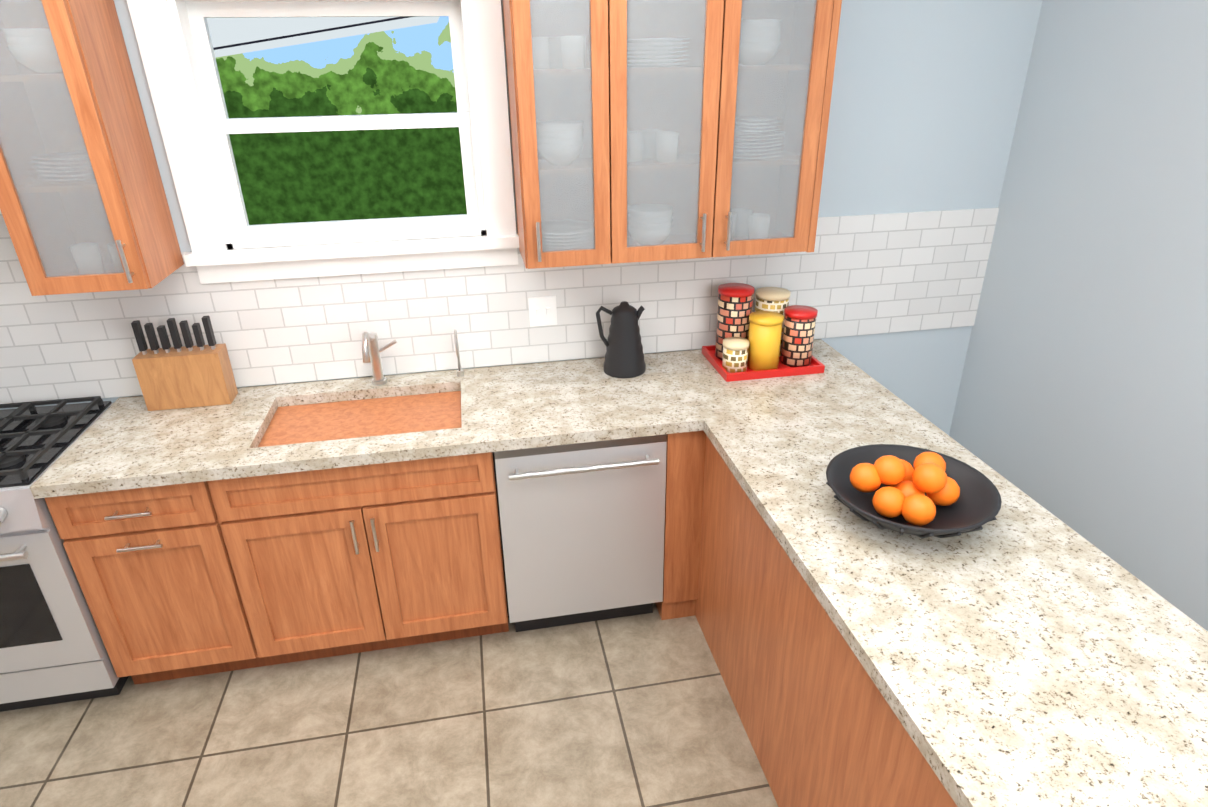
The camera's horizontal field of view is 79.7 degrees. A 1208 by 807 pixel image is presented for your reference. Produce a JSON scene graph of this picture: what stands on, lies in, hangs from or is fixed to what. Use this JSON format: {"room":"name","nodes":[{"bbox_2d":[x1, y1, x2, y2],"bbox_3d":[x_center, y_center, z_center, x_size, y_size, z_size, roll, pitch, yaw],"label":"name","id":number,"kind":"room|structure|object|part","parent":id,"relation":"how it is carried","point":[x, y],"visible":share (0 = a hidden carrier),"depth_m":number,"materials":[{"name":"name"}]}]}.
{"room":"kitchen","nodes":[
{"label":"kitchen","id":0,"kind":"room"},
{"bbox_2d":[0,549,777,806],"bbox_3d":[-0.180,1.590,1.469,4.600,0.060,4.600,-5,26,-9],"label":"floor","id":1,"kind":"structure","parent":0,"point":[640,710],"depth_m":2.43,"materials":[{"name":"tile"}]},
{"bbox_2d":[0,396,128,711],"bbox_3d":[-2.126,0.561,2.524,0.755,0.947,0.672,-5,26,-9],"label":"range","id":2,"kind":"object","parent":1,"relation":"on","point":[53,650],"visible":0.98,"depth_m":2.37,"materials":[{"name":"silver metal"}]},
{"bbox_2d":[37,482,284,683],"bbox_3d":[-1.497,0.512,2.698,0.534,0.869,0.616,-5,26,-9],"label":"base cabinet","id":3,"kind":"object","parent":1,"relation":"on","point":[169,581],"depth_m":2.40,"materials":[{"name":"brown wood"}]},
{"bbox_2d":[233,386,508,662],"bbox_3d":[-0.898,0.455,2.796,0.965,0.869,0.616,-5,26,-9],"label":"base cabinet","id":4,"kind":"object","parent":1,"relation":"on","point":[357,559],"depth_m":2.54,"materials":[{"name":"brown wood"}]},
{"bbox_2d":[29,353,704,498],"bbox_3d":[-0.741,0.035,2.613,2.084,0.040,0.646,-5,26,-9],"label":"countertop","id":5,"kind":"structure","parent":4,"relation":"on","point":[130,446],"depth_m":2.48,"materials":[{"name":"beige stone"}]},
{"bbox_2d":[131,316,237,410],"bbox_3d":[-1.517,-0.150,2.608,0.280,0.320,0.100,-5,26,-9],"label":"knife block","id":6,"kind":"object","parent":5,"relation":"on","point":[187,375],"visible":1,"depth_m":2.58,"materials":[{"name":"brown wood"}]},
{"bbox_2d":[596,301,645,377],"bbox_3d":[0.066,-0.260,2.829,0.197,0.282,0.169,-5,26,-9],"label":"kettle","id":7,"kind":"object","parent":5,"relation":"on","point":[624,356],"visible":1,"depth_m":2.79,"materials":[{"name":"black"}]},
{"bbox_2d":[494,434,666,631],"bbox_3d":[-0.116,0.407,2.878,0.595,0.864,0.626,-5,26,-9],"label":"dishwasher","id":8,"kind":"object","parent":1,"relation":"on","point":[582,527],"visible":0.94,"depth_m":2.62,"materials":[{"name":"silver metal"}]},
{"bbox_2d":[661,426,960,806],"bbox_3d":[0.785,0.671,2.286,0.672,0.869,2.324,-5,26,-9],"label":"base cabinet","id":9,"kind":"object","parent":1,"relation":"on","point":[820,731],"depth_m":2.06,"materials":[{"name":"brown wood"}]},
{"bbox_2d":[657,339,1207,806],"bbox_3d":[0.800,0.252,2.107,0.742,0.040,2.296,-5,26,-9],"label":"countertop","id":10,"kind":"structure","parent":9,"relation":"on","point":[1030,667],"depth_m":1.59,"materials":[{"name":"beige stone"}]},
{"bbox_2d":[702,283,824,381],"bbox_3d":[0.634,-0.304,2.875,0.400,0.304,0.310,-5,26,-9],"label":"canister set","id":11,"kind":"object","parent":10,"relation":"on","point":[772,336],"visible":1,"depth_m":2.82,"materials":[{"name":"red ceramic"}]},
{"bbox_2d":[826,444,1001,538],"bbox_3d":[0.809,0.224,1.917,0.430,0.170,0.430,-5,26,-9],"label":"fruit bowl","id":12,"kind":"object","parent":10,"relation":"on","point":[921,493],"visible":1,"depth_m":1.89,"materials":[{"name":"black"}]},
{"bbox_2d":[0,0,1042,548],"bbox_3d":[-0.608,-0.704,2.771,4.600,2.975,0.200,-5,26,-9],"label":"wall","id":13,"kind":"structure","parent":0,"point":[926,102],"depth_m":2.85,"materials":[{"name":"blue paint"}]},
{"bbox_2d":[0,0,183,295],"bbox_3d":[-1.622,-0.998,2.067,0.491,1.340,0.406,-5,26,-9],"label":"upper cabinet","id":14,"kind":"object","parent":13,"relation":"attached to","point":[84,207],"visible":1,"depth_m":2.16,"materials":[{"name":"brown wood"}]},
{"bbox_2d":[127,0,518,283],"bbox_3d":[-0.910,-0.981,2.546,1.175,1.023,0.255,-5,26,-9],"label":"window","id":15,"kind":"structure","parent":13,"relation":"in","point":[165,39],"depth_m":2.53,"materials":[{"name":"white wood"}]},
{"bbox_3d":[-0.914,-0.991,2.563,0.875,0.760,0.075,-5,26,-9],"label":"window sash","id":16,"kind":"part","parent":15,"relation":"part of","materials":[{"name":"white wood"}]},
{"bbox_2d":[0,208,998,403],"bbox_3d":[-0.588,-0.588,2.713,4.600,0.986,0.008,-5,26,-9],"label":"wall tile","id":17,"kind":"structure","parent":13,"relation":"attached to","point":[853,275],"depth_m":2.84,"materials":[{"name":"white tile"}]},
{"bbox_2d":[528,296,556,326],"bbox_3d":[-0.243,-0.365,2.878,0.110,0.120,0.014,-5,26,-9],"label":"switch plate","id":18,"kind":"object","parent":17,"relation":"attached to","point":[543,311],"visible":1,"depth_m":2.86,"materials":[{"name":"white plastic"}]},
{"bbox_2d":[503,0,841,268],"bbox_3d":[0.218,-1.107,2.398,1.202,1.223,0.406,-5,26,-9],"label":"upper cabinet","id":19,"kind":"object","parent":13,"relation":"attached to","point":[650,130],"visible":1,"depth_m":2.41,"materials":[{"name":"brown wood"}]},
{"bbox_2d":[949,0,1207,630],"bbox_3d":[2.156,-0.001,1.202,0.200,2.975,4.600,-5,26,-9],"label":"wall","id":20,"kind":"structure","parent":0,"point":[1081,407],"depth_m":2.57,"materials":[{"name":"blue paint"}]},
{"label":"outside","id":21,"kind":"structure","parent":0,"visible":0},
{"bbox_2d":[207,16,466,224],"bbox_3d":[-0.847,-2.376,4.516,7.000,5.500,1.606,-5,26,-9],"label":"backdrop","id":22,"kind":"structure","parent":21,"point":[313,177],"depth_m":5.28,"materials":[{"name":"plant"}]}
]}

